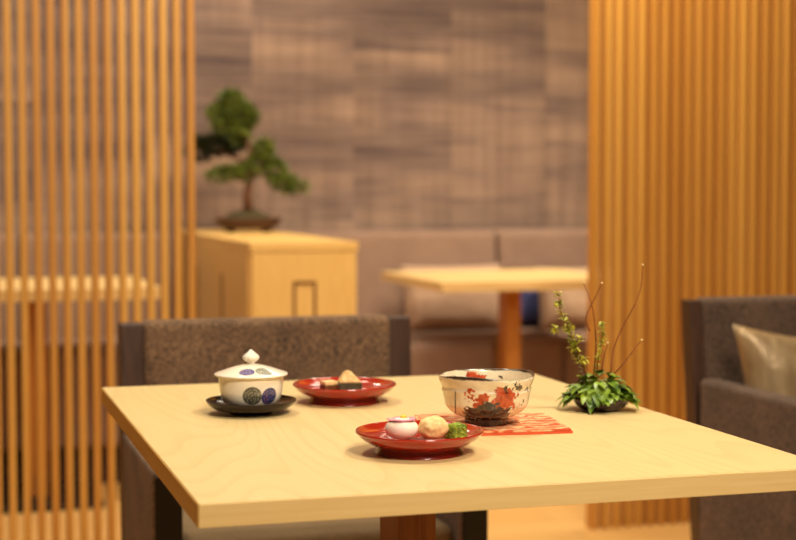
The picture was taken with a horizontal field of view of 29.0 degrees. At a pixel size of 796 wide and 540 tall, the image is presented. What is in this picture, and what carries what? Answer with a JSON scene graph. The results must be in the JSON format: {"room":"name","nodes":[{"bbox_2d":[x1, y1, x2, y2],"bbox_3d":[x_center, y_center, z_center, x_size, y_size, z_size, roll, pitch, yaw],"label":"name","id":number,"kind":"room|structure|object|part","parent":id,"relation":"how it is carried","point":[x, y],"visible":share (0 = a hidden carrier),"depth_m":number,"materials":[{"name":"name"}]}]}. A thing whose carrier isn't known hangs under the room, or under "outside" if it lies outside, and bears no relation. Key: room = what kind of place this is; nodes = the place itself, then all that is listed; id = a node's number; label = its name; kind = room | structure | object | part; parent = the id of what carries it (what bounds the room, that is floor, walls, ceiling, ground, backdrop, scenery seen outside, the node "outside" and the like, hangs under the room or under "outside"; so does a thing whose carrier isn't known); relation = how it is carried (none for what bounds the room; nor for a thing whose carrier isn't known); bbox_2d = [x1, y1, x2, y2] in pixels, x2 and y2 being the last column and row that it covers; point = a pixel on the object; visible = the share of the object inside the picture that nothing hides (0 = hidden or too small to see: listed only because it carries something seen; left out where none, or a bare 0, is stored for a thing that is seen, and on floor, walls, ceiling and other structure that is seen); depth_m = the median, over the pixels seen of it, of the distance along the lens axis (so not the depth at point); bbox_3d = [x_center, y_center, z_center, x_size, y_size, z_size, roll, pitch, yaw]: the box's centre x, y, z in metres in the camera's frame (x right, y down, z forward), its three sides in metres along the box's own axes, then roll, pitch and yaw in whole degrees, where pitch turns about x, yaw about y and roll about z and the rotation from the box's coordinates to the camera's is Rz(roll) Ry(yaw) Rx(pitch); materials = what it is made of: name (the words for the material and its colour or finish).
{"room":"cafe","nodes":[
{"label":"cafe","id":0,"kind":"room"},
{"bbox_2d":[213,218,282,232],"bbox_3d":[-0.569,-0.171,5.862,0.269,0.055,0.183,-1,3,-17],"label":"pot","id":1,"kind":"object","parent":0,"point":[230,225],"depth_m":5.80,"materials":[{"name":"ceramic"}]},
{"bbox_2d":[0,0,634,342],"bbox_3d":[-0.389,-0.776,6.501,9.000,2.900,0.100,-1,3,-17],"label":"wall","id":2,"kind":"structure","parent":0,"point":[396,114],"depth_m":6.54,"materials":[{"name":"brown wood"}]},
{"bbox_2d":[3,483,690,539],"bbox_3d":[0.735,0.896,2.829,9.000,0.050,7.900,-1,3,-17],"label":"floor","id":3,"kind":"structure","parent":0,"point":[562,522],"depth_m":4.64,"materials":[{"name":"beige wood"}]},
{"bbox_2d":[0,276,159,513],"bbox_3d":[-1.245,0.396,5.183,0.810,0.700,0.730,-1,3,-17],"label":"table","id":4,"kind":"object","parent":3,"relation":"on","point":[31,281],"visible":0.47,"depth_m":4.99,"materials":[{"name":"brown wood"}]},
{"bbox_3d":[-1.183,0.414,5.030,0.070,0.644,0.080,-1,3,-17],"label":"leg","id":5,"kind":"part","parent":4,"relation":"part of","materials":[{"name":"brown wood"}]},
{"bbox_2d":[0,232,173,484],"bbox_3d":[-1.998,0.308,5.454,2.485,0.845,0.950,-1,3,-17],"label":"banquette","id":6,"kind":"object","parent":3,"relation":"on","point":[59,237],"visible":0.27,"depth_m":5.62,"materials":[{"name":"fabric"}]},
{"bbox_3d":[-1.869,0.089,5.822,0.842,0.445,0.275,-1,3,-17],"label":"backrest","id":7,"kind":"part","parent":6,"relation":"part of","materials":[{"name":"fabric"}]},
{"bbox_3d":[-1.736,0.444,5.399,0.844,0.320,0.680,-1,3,-17],"label":"seat","id":8,"kind":"part","parent":6,"relation":"part of","materials":[{"name":"wood"}]},
{"bbox_3d":[-1.049,0.433,5.604,0.579,0.320,0.680,-1,3,-17],"label":"seat","id":9,"kind":"part","parent":6,"relation":"part of","materials":[{"name":"wood"}]},
{"bbox_3d":[-1.181,0.078,6.028,0.577,0.445,0.275,-1,3,-17],"label":"backrest","id":10,"kind":"part","parent":6,"relation":"part of","materials":[{"name":"fabric"}]},
{"bbox_2d":[0,0,195,539],"bbox_3d":[-1.316,-0.497,3.991,1.578,2.610,0.058,-1,3,-17],"label":"slatted screen","id":11,"kind":"object","parent":3,"relation":"on","point":[106,4],"visible":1,"depth_m":4.14,"materials":[{"name":"brown wood"}]},
{"bbox_2d":[182,229,357,318],"bbox_3d":[-0.516,0.300,5.541,0.350,0.852,1.573,-1,3,-17],"label":"base cabinet","id":12,"kind":"object","parent":3,"relation":"on","point":[241,273],"visible":0.41,"depth_m":4.81,"materials":[{"name":"brown wood"}]},
{"bbox_3d":[-0.827,0.260,5.988,0.008,0.756,0.505,-1,3,-17],"label":"door","id":13,"kind":"part","parent":12,"relation":"part of","materials":[{"name":"brown wood"}]},
{"bbox_3d":[-0.679,0.286,5.495,0.008,0.756,0.505,-1,3,-17],"label":"door","id":14,"kind":"part","parent":12,"relation":"part of","materials":[{"name":"brown wood"}]},
{"bbox_3d":[-0.531,0.312,5.003,0.008,0.756,0.505,-1,3,-17],"label":"door","id":15,"kind":"part","parent":12,"relation":"part of","materials":[{"name":"brown wood"}]},
{"bbox_2d":[181,85,312,232],"bbox_3d":[-0.571,-0.422,5.849,0.510,0.558,0.187,0,3,-7],"label":"bonsai","id":16,"kind":"object","parent":12,"relation":"on","point":[231,140],"visible":0.96,"depth_m":5.82,"materials":[{"name":"plant"}]},
{"bbox_3d":[-0.290,0.323,4.797,0.332,0.756,0.011,-1,3,-17],"label":"door","id":17,"kind":"part","parent":12,"relation":"part of","materials":[{"name":"brown wood"}]},
{"bbox_3d":[-0.289,0.175,4.783,0.074,0.282,0.005,-1,3,-17],"label":"pull frame","id":18,"kind":"part","parent":12,"relation":"part of","materials":[{"name":"brown wood"}]},
{"bbox_2d":[118,314,487,539],"bbox_3d":[-0.197,0.487,2.900,0.592,0.760,0.521,-1,3,-17],"label":"armchair","id":19,"kind":"object","parent":3,"relation":"on","point":[161,351],"visible":0.4,"depth_m":3.02,"materials":[{"name":"brown fabric"}]},
{"bbox_3d":[-0.520,0.472,3.027,0.045,0.736,0.081,-1,3,-17],"label":"post","id":20,"kind":"part","parent":19,"relation":"part of","materials":[{"name":"brown wood"}]},
{"bbox_3d":[-0.447,0.529,2.793,0.050,0.406,0.445,-1,3,-17],"label":"arm","id":21,"kind":"part","parent":19,"relation":"part of"},
{"bbox_3d":[-0.383,0.564,2.580,0.046,0.440,0.008,-1,3,-17],"label":"arm","id":22,"kind":"part","parent":19,"relation":"part of","materials":[{"name":"black wood"}]},
{"bbox_3d":[-0.260,0.316,3.101,0.502,0.440,0.082,-1,3,-17],"label":"backrest","id":23,"kind":"part","parent":19,"relation":"part of","materials":[{"name":"brown fabric"}]},
{"bbox_3d":[-0.194,0.512,2.893,0.486,0.130,0.445,-1,3,-17],"label":"seat","id":24,"kind":"part","parent":19,"relation":"part of","materials":[{"name":"brown fabric"}]},
{"bbox_3d":[0.004,0.464,3.183,0.045,0.736,0.081,-1,3,-17],"label":"post","id":25,"kind":"part","parent":19,"relation":"part of","materials":[{"name":"brown wood"}]},
{"bbox_3d":[0.072,0.521,2.948,0.050,0.406,0.445,-1,3,-17],"label":"arm","id":26,"kind":"part","parent":19,"relation":"part of"},
{"bbox_3d":[0.136,0.556,2.735,0.046,0.440,0.008,-1,3,-17],"label":"arm","id":27,"kind":"part","parent":19,"relation":"part of","materials":[{"name":"black wood"}]},
{"bbox_2d":[101,374,795,539],"bbox_3d":[0.012,0.557,2.146,0.736,0.700,0.956,-1,3,-17],"label":"table","id":28,"kind":"object","parent":3,"relation":"on","point":[304,461],"visible":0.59,"depth_m":1.83,"materials":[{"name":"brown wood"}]},
{"bbox_2d":[206,395,295,415],"bbox_3d":[-0.209,0.194,2.195,0.129,0.020,0.129,-1,3,-17],"label":"saucer","id":29,"kind":"object","parent":28,"relation":"on","point":[286,401],"visible":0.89,"depth_m":2.15,"materials":[{"name":"black ceramic"}]},
{"bbox_2d":[214,349,287,405],"bbox_3d":[-0.209,0.154,2.193,0.104,0.083,0.104,2,4,34],"label":"cup","id":30,"kind":"object","parent":29,"relation":"on","point":[251,383],"visible":0.87,"depth_m":2.16,"materials":[{"name":"ceramic"}]},
{"bbox_3d":[-0.209,0.141,2.192,0.105,0.016,0.105,-1,3,-17],"label":"lid","id":31,"kind":"part","parent":30,"relation":"part of","materials":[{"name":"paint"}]},
{"bbox_3d":[-0.209,0.124,2.191,0.025,0.022,0.024,-1,3,-17],"label":"knob","id":32,"kind":"part","parent":30,"relation":"part of","materials":[{"name":"ceramic"}]},
{"bbox_2d":[293,377,395,406],"bbox_3d":[-0.080,0.184,2.312,0.156,0.029,0.156,-1,3,-17],"label":"plate","id":33,"kind":"object","parent":28,"relation":"on","point":[372,389],"visible":0.94,"depth_m":2.27,"materials":[{"name":"ceramic"}]},
{"bbox_2d":[320,380,337,389],"bbox_3d":[-0.104,0.173,2.303,0.021,0.015,0.021,-2,3,-28],"label":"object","id":34,"kind":"object","parent":33,"relation":"on","point":[324,384],"visible":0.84,"depth_m":2.29,"materials":[{"name":"beige food"}]},
{"bbox_2d":[337,370,361,389],"bbox_3d":[-0.072,0.165,2.298,0.035,0.032,0.028,0,3,-8],"label":"rice ball","id":35,"kind":"object","parent":33,"relation":"on","point":[347,380],"visible":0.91,"depth_m":2.29,"materials":[{"name":"food"}]},
{"bbox_3d":[0.013,0.559,2.171,0.055,0.656,0.090,-1,3,-17],"label":"leg","id":36,"kind":"part","parent":28,"relation":"part of","materials":[{"name":"brown wood"}]},
{"bbox_2d":[355,420,483,459],"bbox_3d":[0.026,0.207,1.867,0.156,0.029,0.156,-1,3,-17],"label":"plate","id":37,"kind":"object","parent":28,"relation":"on","point":[416,447],"visible":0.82,"depth_m":1.82,"materials":[{"name":"ceramic"}]},
{"bbox_2d":[385,415,417,439],"bbox_3d":[0.004,0.190,1.862,0.041,0.029,0.038,-1,3,-17],"label":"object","id":38,"kind":"object","parent":37,"relation":"on","point":[398,427],"visible":0.98,"depth_m":1.85,"materials":[{"name":"white food"}]},
{"bbox_2d":[418,415,448,439],"bbox_3d":[0.043,0.190,1.860,0.037,0.028,0.037,-1,3,-17],"label":"dumpling","id":39,"kind":"object","parent":37,"relation":"on","point":[434,427],"visible":1,"depth_m":1.85,"materials":[{"name":"beige food"}]},
{"bbox_2d":[444,422,466,438],"bbox_3d":[0.069,0.195,1.865,0.023,0.019,0.022,-2,4,-37],"label":"green wagashi cube","id":40,"kind":"object","parent":37,"relation":"on","point":[456,429],"visible":0.89,"depth_m":1.86,"materials":[{"name":"green food"}]},
{"bbox_2d":[415,413,572,435],"bbox_3d":[0.117,0.207,2.073,0.201,0.006,0.162,0,3,-9],"label":"folded cloth","id":41,"kind":"object","parent":28,"relation":"on","point":[521,423],"visible":0.5,"depth_m":2.04,"materials":[{"name":"red fabric"}]},
{"bbox_2d":[439,369,534,426],"bbox_3d":[0.119,0.171,2.056,0.130,0.070,0.127,-1,3,-17],"label":"bowl","id":42,"kind":"object","parent":41,"relation":"on","point":[483,397],"visible":0.98,"depth_m":2.01,"materials":[{"name":"white ceramic"}]},
{"bbox_2d":[550,264,643,414],"bbox_3d":[0.293,0.097,2.220,0.119,0.212,0.107,3,4,43],"label":"flower arrangement","id":43,"kind":"object","parent":28,"relation":"on","point":[591,395],"visible":1,"depth_m":2.21,"materials":[{"name":"green plant"}]},
{"bbox_2d":[276,228,633,384],"bbox_3d":[0.685,0.266,6.256,2.315,0.845,0.950,-1,3,-17],"label":"banquette","id":44,"kind":"object","parent":3,"relation":"on","point":[433,352],"visible":0.2,"depth_m":6.25,"materials":[{"name":"fabric"}]},
{"bbox_3d":[-0.063,0.060,6.362,0.942,0.445,0.275,-1,3,-17],"label":"backrest","id":45,"kind":"part","parent":44,"relation":"part of","materials":[{"name":"fabric"}]},
{"bbox_2d":[400,264,500,331],"bbox_3d":[0.222,0.112,6.197,0.431,0.264,0.153,-1,3,-16],"label":"cushion","id":46,"kind":"object","parent":44,"relation":"on","point":[427,309],"visible":0.61,"depth_m":6.13,"materials":[{"name":"brown fabric"}]},
{"bbox_3d":[0.070,0.415,5.938,0.944,0.320,0.680,-1,3,-17],"label":"seat","id":47,"kind":"part","parent":44,"relation":"part of","materials":[{"name":"fabric"}]},
{"bbox_2d":[521,290,539,326],"bbox_3d":[0.545,0.128,6.340,0.240,0.216,0.117,-1,3,-16],"label":"cushion","id":48,"kind":"object","parent":44,"relation":"on","point":[530,300],"visible":0.25,"depth_m":6.29,"materials":[{"name":"blue fabric"}]},
{"bbox_3d":[0.759,0.047,6.607,0.757,0.445,0.275,-1,3,-17],"label":"backrest","id":49,"kind":"part","parent":44,"relation":"part of","materials":[{"name":"fabric"}]},
{"bbox_3d":[0.891,0.402,6.184,0.759,0.320,0.680,-1,3,-17],"label":"seat","id":50,"kind":"part","parent":44,"relation":"part of","materials":[{"name":"fabric"}]},
{"bbox_2d":[534,267,621,329],"bbox_3d":[0.751,0.114,6.263,0.401,0.253,0.154,-1,3,-16],"label":"cushion","id":51,"kind":"object","parent":44,"relation":"on","point":[575,301],"visible":0.38,"depth_m":6.18,"materials":[{"name":"brown fabric"}]},
{"bbox_2d":[382,269,610,368],"bbox_3d":[0.393,0.369,5.682,0.726,0.700,0.750,-1,3,-17],"label":"table","id":52,"kind":"object","parent":3,"relation":"on","point":[510,283],"visible":0.42,"depth_m":5.46,"materials":[{"name":"brown wood"}]},
{"bbox_3d":[0.398,0.386,5.502,0.055,0.650,0.080,-1,3,-17],"label":"leg","id":53,"kind":"part","parent":52,"relation":"part of","materials":[{"name":"brown wood"}]},
{"bbox_2d":[586,0,795,529],"bbox_3d":[1.262,-0.538,4.761,1.440,2.610,0.058,-1,3,-17],"label":"slatted screen","id":54,"kind":"object","parent":3,"relation":"on","point":[706,163],"visible":0.62,"depth_m":4.64,"materials":[{"name":"brown wood"}]},
{"bbox_2d":[681,295,795,539],"bbox_3d":[1.108,0.460,3.269,0.770,0.774,0.714,-1,3,-17],"label":"armchair","id":55,"kind":"object","parent":3,"relation":"on","point":[717,396],"visible":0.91,"depth_m":3.35,"materials":[{"name":"brown fabric"}]},
{"bbox_3d":[0.670,0.443,3.440,0.030,0.750,0.127,-1,3,-17],"label":"post","id":56,"kind":"part","parent":55,"relation":"part of","materials":[{"name":"brown wood"}]},
{"bbox_3d":[1.022,0.315,3.549,0.710,0.514,0.115,-1,3,-17],"label":"backrest","id":57,"kind":"part","parent":55,"relation":"part of","materials":[{"name":"brown fabric"}]},
{"bbox_3d":[0.776,0.485,3.123,0.050,0.460,0.610,-1,3,-17],"label":"arm","id":58,"kind":"part","parent":55,"relation":"part of","materials":[{"name":"brown fabric"}]},
{"bbox_2d":[732,324,795,397],"bbox_3d":[0.923,0.281,3.348,0.416,0.335,0.142,-1,3,-20],"label":"cushion","id":59,"kind":"object","parent":55,"relation":"on","point":[768,360],"visible":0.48,"depth_m":3.28,"materials":[{"name":"beige fabric"}]},
{"bbox_2d":[573,394,628,411],"bbox_3d":[0.293,0.192,2.225,0.082,0.020,0.082,0,3,0],"label":"bowl","id":60,"kind":"object","parent":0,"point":[589,402],"depth_m":2.19,"materials":[{"name":"brown ceramic"}]}
]}

